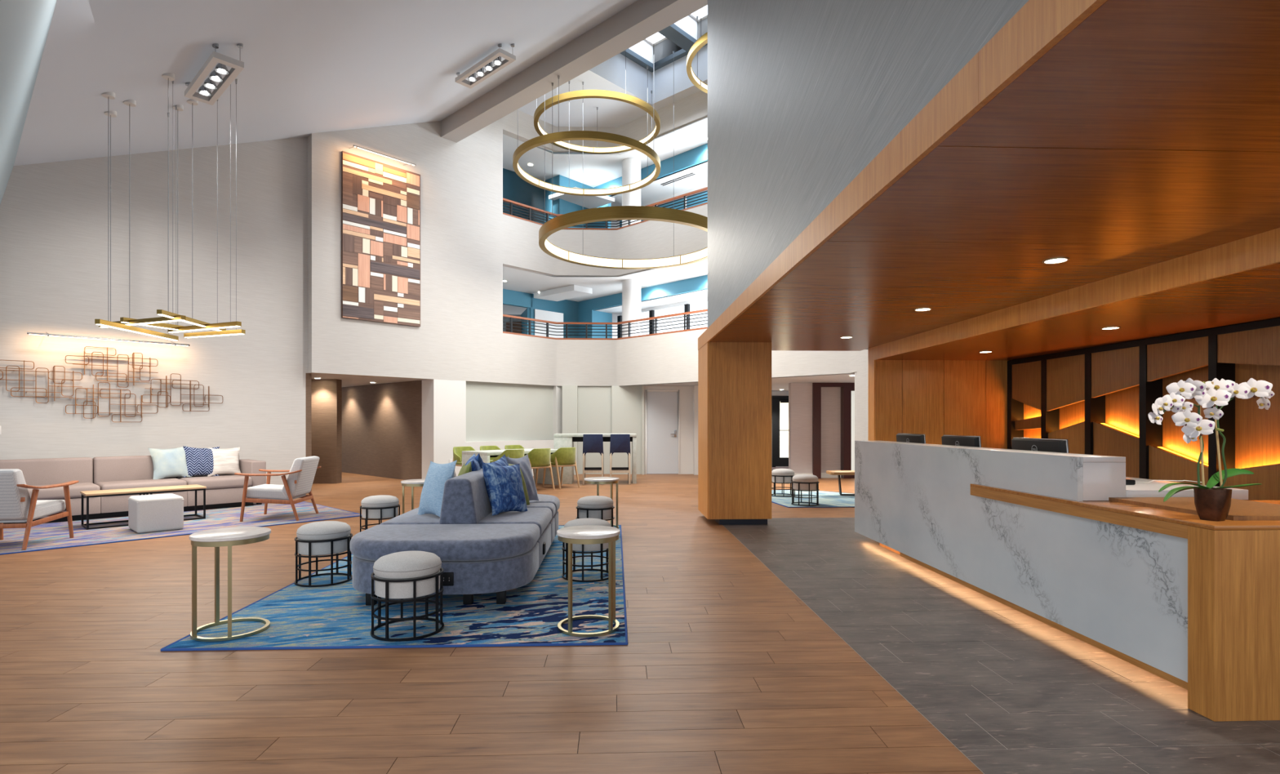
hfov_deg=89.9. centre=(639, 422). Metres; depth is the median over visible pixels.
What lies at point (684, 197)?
gallery railing
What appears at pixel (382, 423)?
wall
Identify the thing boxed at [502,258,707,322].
ceiling
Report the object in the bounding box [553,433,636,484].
bar table
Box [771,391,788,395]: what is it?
wall
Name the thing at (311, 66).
ceiling
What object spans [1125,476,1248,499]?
countertop
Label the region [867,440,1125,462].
countertop
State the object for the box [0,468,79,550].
armchair
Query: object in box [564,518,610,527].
cushion
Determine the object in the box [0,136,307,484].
wall
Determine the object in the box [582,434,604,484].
bar stool
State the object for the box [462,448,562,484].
table
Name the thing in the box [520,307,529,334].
wall
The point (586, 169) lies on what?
ceiling
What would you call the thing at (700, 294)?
ceiling
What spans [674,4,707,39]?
window
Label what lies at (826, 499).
rug
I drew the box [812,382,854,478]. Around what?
trim
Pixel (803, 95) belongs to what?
wall
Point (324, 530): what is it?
cushion
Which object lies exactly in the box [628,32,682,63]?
window
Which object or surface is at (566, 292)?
ceiling light
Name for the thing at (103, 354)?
wall sculpture
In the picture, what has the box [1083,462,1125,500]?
panel
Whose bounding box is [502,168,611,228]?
wall
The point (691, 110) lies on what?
wall
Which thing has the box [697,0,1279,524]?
canopy
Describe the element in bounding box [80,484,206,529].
table
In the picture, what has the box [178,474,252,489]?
seat cushion
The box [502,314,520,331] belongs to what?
wall
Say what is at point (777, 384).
ceiling
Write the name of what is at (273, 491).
seat cushion
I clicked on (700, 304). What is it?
window
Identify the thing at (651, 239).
wall
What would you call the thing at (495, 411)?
wall
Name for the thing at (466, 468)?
throw pillow
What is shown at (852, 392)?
window
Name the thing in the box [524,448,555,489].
tub chair
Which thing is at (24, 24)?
wall
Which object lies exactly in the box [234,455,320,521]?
armchair
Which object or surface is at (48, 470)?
cushion
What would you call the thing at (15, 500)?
cushion
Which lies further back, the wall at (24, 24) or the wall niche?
the wall niche
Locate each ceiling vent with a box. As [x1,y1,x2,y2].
[661,173,693,184]
[662,173,695,186]
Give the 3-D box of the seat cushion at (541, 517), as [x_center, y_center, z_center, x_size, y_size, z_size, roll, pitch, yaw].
[-1.469,0.871,5.602,1.312,0.146,0.960,0,0,-2]
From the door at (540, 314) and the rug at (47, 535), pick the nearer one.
the rug at (47, 535)
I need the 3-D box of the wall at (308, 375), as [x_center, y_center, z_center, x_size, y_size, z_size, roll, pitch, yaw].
[-6.941,0.180,12.620,2.200,2.200,0.100,0,0,43]
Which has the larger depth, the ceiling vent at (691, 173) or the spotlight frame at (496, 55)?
the ceiling vent at (691, 173)
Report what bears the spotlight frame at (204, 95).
hanging from the ceiling at (311, 66)
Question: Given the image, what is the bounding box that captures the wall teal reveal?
[589,310,612,337]
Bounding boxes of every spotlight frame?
[184,43,244,105]
[455,43,515,88]
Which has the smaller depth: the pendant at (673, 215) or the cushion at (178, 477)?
the cushion at (178, 477)
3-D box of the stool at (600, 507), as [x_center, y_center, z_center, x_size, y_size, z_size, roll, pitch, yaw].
[-0.487,1.034,6.994,0.424,0.468,0.424,0,0,-2]
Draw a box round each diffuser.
[517,164,656,194]
[537,122,656,151]
[544,239,707,267]
[690,66,707,89]
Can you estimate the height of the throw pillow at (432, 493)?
0.508 m
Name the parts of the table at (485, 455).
panel, panel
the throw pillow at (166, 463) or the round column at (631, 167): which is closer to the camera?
the throw pillow at (166, 463)
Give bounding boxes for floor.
[0,466,1279,773]
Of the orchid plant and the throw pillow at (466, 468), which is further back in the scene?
the throw pillow at (466, 468)
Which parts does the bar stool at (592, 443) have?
leg, backrest, leg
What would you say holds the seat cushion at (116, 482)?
on the lounge sofa at (103, 473)
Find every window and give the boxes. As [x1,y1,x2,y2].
[617,297,707,337]
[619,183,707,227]
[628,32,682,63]
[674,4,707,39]
[851,391,854,478]
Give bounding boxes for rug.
[0,501,361,555]
[160,524,628,651]
[771,489,854,507]
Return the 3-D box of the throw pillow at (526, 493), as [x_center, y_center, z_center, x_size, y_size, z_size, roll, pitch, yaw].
[-1.200,0.584,6.121,0.166,0.484,0.503,0,0,18]
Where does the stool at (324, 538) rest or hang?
on the rug at (335, 616)
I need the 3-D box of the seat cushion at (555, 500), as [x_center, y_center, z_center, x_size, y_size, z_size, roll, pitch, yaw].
[-1.518,0.871,6.858,1.314,0.146,0.793,0,0,-2]
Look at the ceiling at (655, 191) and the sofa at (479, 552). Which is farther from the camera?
the ceiling at (655, 191)
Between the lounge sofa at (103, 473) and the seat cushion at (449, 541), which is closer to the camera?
the seat cushion at (449, 541)
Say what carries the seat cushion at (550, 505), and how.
on the sofa at (479, 552)
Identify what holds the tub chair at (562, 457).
on the floor
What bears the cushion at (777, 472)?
on the stool at (782, 476)
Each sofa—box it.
[0,455,266,524]
[350,468,559,605]
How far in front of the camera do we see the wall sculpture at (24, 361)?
9.16 m
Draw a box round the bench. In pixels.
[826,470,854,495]
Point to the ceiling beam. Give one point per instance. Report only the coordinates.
(642, 19)
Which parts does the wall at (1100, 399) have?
post, panel, panel, recessed panel, post, panel, panel, recessed panel, post, panel, panel, recessed panel, rail, post, panel, panel, recessed panel, post, panel, panel, recessed panel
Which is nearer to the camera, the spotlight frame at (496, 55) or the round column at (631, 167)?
the spotlight frame at (496, 55)
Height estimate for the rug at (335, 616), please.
0.014 m
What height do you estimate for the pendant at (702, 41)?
1.370 m
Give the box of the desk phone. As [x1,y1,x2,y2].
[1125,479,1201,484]
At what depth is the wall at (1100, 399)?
6.30 m
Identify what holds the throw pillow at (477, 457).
on the sofa at (479, 552)
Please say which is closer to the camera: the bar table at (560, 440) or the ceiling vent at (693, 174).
the bar table at (560, 440)
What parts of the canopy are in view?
soffit panel, soffit panel, soffit panel, panel, soffit panel, panel, panel, niche soffit panel, soffit panel, panel, niche soffit panel, soffit panel, soffit panel, niche soffit panel, niche soffit panel, niche soffit panel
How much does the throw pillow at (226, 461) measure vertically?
0.458 m
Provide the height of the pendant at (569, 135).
3.170 m
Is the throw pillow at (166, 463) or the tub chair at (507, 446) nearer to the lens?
the throw pillow at (166, 463)
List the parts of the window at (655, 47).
skylight frame, pane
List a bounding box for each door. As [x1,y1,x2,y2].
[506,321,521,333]
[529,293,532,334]
[644,385,697,475]
[644,389,679,474]
[771,395,788,466]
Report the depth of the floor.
3.21 m
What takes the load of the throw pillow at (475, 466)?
on the sofa at (479, 552)
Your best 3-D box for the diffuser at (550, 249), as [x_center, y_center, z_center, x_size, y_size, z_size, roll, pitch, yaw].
[-0.150,-3.520,12.500,3.412,0.176,3.412,0,0,-2]
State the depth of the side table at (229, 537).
3.79 m
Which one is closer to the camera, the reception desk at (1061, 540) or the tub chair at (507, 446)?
the reception desk at (1061, 540)
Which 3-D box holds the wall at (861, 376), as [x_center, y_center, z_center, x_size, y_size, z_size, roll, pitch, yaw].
[6.274,0.180,10.276,4.663,2.200,2.950,0,0,-2]
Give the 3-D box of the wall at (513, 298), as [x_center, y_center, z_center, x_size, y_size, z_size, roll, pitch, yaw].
[-4.672,-3.470,16.732,4.441,0.400,0.120,0,0,-45]
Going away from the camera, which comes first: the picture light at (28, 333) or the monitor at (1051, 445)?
the monitor at (1051, 445)
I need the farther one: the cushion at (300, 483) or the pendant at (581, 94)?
the pendant at (581, 94)
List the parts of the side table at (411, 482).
leg, leg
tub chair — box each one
[452,446,475,466]
[480,445,501,462]
[492,448,524,462]
[504,444,533,473]
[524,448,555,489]
[542,447,580,488]
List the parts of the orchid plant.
flower, flower, flower, flower, flower, flower, flower, flower, flower, flower, stem, flower, flower, pot, flower, flower, stem, flower, flower, flower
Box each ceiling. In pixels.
[13,0,637,165]
[311,373,854,391]
[502,120,707,228]
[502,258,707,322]
[518,44,707,127]
[548,186,614,208]
[595,288,707,315]
[609,160,707,205]
[620,23,707,72]
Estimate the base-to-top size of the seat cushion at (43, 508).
0.170 m
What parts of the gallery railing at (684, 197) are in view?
post, post, handrail, post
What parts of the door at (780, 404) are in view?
pane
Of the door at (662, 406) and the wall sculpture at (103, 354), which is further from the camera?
the door at (662, 406)
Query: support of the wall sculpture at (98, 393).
attached to the wall at (55, 216)
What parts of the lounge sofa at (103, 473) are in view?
panel, panel, panel, arm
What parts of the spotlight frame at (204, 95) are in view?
bulb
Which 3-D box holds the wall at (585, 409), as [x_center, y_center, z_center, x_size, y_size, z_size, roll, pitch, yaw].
[-0.913,0.180,16.017,2.020,2.200,0.420,0,0,-2]
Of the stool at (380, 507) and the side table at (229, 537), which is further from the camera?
the stool at (380, 507)
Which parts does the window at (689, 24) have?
skylight frame, pane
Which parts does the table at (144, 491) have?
leg, leg, rail, rail, rail, rail, rail, leg, leg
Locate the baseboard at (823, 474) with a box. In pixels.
[794,472,840,477]
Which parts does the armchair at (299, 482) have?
leg, leg, armrest, rail, leg, armrest, rail, leg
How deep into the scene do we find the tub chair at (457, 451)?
12.91 m
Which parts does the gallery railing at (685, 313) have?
post, post, post, post, post, handrail, post, post, post, post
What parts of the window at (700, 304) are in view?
head rail, pane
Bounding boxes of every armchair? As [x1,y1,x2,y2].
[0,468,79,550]
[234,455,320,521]
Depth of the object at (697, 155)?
16.21 m
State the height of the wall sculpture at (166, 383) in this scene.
0.605 m
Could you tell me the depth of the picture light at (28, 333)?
9.51 m
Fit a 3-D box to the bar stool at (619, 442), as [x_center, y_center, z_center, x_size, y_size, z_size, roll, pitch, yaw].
[-0.419,0.758,13.476,0.430,1.046,0.475,0,0,-2]
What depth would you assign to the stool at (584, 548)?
5.19 m
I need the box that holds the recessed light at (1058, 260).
[1042,257,1069,263]
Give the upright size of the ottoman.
0.393 m
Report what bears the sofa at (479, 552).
on the rug at (335, 616)
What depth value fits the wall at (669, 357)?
15.25 m
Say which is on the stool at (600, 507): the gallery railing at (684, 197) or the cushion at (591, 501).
the cushion at (591, 501)
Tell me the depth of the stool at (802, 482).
9.83 m
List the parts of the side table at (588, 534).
leg, leg, leg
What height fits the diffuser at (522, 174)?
0.101 m
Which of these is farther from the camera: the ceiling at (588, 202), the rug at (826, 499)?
the ceiling at (588, 202)
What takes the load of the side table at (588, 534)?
on the rug at (335, 616)
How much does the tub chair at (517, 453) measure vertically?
0.801 m
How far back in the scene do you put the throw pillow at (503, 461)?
5.66 m
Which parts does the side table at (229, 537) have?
leg, leg, leg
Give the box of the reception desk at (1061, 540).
[854,440,1279,721]
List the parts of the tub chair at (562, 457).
leg, leg, leg, seat frame, leg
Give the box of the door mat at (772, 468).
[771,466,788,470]
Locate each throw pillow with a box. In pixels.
[148,445,191,479]
[182,445,219,477]
[206,446,240,476]
[417,460,457,516]
[457,461,471,475]
[464,453,479,471]
[475,453,483,468]
[482,454,508,515]
[483,462,528,515]
[496,459,529,505]
[505,453,538,500]
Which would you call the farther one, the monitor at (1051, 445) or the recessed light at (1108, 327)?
the recessed light at (1108, 327)
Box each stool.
[293,520,352,586]
[360,494,399,532]
[370,551,444,641]
[561,518,610,582]
[576,495,614,527]
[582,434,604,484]
[609,434,630,484]
[771,468,795,497]
[791,474,819,506]
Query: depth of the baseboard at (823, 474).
14.91 m
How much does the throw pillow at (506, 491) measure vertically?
0.483 m
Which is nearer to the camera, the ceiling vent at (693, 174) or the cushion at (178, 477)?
the cushion at (178, 477)
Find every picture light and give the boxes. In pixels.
[26,332,190,346]
[349,144,415,165]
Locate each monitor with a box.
[896,433,925,443]
[941,435,981,447]
[1011,437,1068,453]
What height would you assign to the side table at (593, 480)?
0.600 m
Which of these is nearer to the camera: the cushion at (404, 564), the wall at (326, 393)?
the cushion at (404, 564)
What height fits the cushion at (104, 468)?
0.400 m
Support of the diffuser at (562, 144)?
attached to the pendant at (581, 94)
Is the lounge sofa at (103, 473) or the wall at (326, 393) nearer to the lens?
the lounge sofa at (103, 473)
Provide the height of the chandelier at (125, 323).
3.299 m
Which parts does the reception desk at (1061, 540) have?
panel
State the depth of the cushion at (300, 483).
8.49 m
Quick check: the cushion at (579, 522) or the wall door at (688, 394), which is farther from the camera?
the wall door at (688, 394)
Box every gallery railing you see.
[502,186,707,230]
[502,308,707,339]
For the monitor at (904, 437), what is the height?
0.332 m
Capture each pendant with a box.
[512,65,660,195]
[533,49,660,154]
[538,50,707,269]
[686,8,707,93]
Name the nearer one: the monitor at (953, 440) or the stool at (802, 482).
the monitor at (953, 440)
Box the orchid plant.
[1147,377,1274,521]
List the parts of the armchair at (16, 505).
leg, rail, rail, leg, rail, armrest, leg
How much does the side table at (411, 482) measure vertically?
0.600 m
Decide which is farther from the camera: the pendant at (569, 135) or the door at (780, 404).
the door at (780, 404)
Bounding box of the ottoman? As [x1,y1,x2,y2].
[128,493,183,533]
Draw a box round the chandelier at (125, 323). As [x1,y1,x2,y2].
[94,73,245,340]
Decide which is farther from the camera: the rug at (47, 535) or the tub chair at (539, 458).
the tub chair at (539, 458)
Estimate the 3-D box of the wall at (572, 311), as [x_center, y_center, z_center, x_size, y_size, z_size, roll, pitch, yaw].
[-2.240,-2.445,18.715,0.756,2.450,1.803,0,0,45]
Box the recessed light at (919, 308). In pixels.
[914,307,931,311]
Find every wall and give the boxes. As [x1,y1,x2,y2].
[0,0,57,204]
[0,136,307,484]
[306,373,311,491]
[307,117,502,476]
[311,378,342,483]
[342,378,438,479]
[466,381,553,441]
[502,90,707,155]
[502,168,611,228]
[502,204,707,277]
[502,288,532,307]
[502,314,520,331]
[502,328,867,386]
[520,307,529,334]
[532,293,595,337]
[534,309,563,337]
[562,385,644,475]
[707,0,1028,327]
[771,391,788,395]
[788,382,840,473]
[854,368,867,440]
[1007,317,1279,500]
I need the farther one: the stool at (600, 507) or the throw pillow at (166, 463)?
the throw pillow at (166, 463)
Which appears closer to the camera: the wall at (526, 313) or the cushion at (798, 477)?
the cushion at (798, 477)
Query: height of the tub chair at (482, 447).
0.801 m
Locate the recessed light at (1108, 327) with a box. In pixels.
[1100,326,1120,329]
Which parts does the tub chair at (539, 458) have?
leg, seat frame, leg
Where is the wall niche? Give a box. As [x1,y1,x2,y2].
[466,386,562,475]
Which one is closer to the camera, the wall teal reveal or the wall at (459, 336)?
the wall at (459, 336)
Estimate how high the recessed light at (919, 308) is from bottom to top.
0.006 m
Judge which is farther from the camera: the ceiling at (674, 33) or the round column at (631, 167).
the round column at (631, 167)
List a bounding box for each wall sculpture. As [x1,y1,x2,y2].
[0,360,82,403]
[65,346,158,387]
[65,382,157,422]
[142,373,222,411]
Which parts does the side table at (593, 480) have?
leg, leg, leg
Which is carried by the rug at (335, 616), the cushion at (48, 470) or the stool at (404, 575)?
the stool at (404, 575)
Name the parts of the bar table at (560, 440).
panel, leg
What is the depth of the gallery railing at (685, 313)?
15.45 m
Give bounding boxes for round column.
[622,158,640,226]
[622,279,640,337]
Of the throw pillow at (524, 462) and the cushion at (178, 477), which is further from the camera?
the cushion at (178, 477)
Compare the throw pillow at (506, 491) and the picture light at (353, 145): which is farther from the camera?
the picture light at (353, 145)
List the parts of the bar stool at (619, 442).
leg, backrest, leg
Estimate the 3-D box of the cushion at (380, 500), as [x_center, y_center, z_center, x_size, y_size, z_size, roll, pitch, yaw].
[-2.900,0.868,7.163,0.394,0.112,0.394,0,0,-2]
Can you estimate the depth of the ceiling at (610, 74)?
14.56 m
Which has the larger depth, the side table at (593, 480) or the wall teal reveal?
the wall teal reveal
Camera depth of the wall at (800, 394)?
14.77 m
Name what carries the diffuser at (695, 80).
attached to the pendant at (702, 41)
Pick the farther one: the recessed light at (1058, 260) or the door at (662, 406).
the door at (662, 406)
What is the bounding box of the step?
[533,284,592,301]
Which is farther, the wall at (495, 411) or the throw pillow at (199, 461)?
the wall at (495, 411)
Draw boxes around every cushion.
[0,457,93,484]
[0,468,31,520]
[0,499,65,523]
[27,482,100,500]
[92,455,176,484]
[94,477,186,489]
[176,474,233,479]
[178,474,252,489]
[246,484,306,500]
[282,455,319,497]
[296,520,351,540]
[350,523,540,560]
[360,494,399,507]
[373,551,441,578]
[380,507,551,536]
[417,502,555,518]
[528,493,559,513]
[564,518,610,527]
[577,495,613,508]
[771,468,794,475]
[791,474,817,482]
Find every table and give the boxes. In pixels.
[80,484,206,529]
[189,526,271,641]
[400,479,425,513]
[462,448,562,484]
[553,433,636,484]
[556,524,620,636]
[584,476,619,528]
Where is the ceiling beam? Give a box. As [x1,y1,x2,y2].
[440,0,707,142]
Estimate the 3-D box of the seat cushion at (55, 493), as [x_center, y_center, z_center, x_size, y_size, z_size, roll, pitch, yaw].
[-7.662,0.895,8.324,0.665,0.154,0.946,0,0,43]
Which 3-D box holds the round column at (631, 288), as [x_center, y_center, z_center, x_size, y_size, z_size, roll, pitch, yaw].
[-0.220,-2.445,16.650,0.490,2.450,0.490,0,0,-2]
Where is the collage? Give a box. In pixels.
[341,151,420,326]

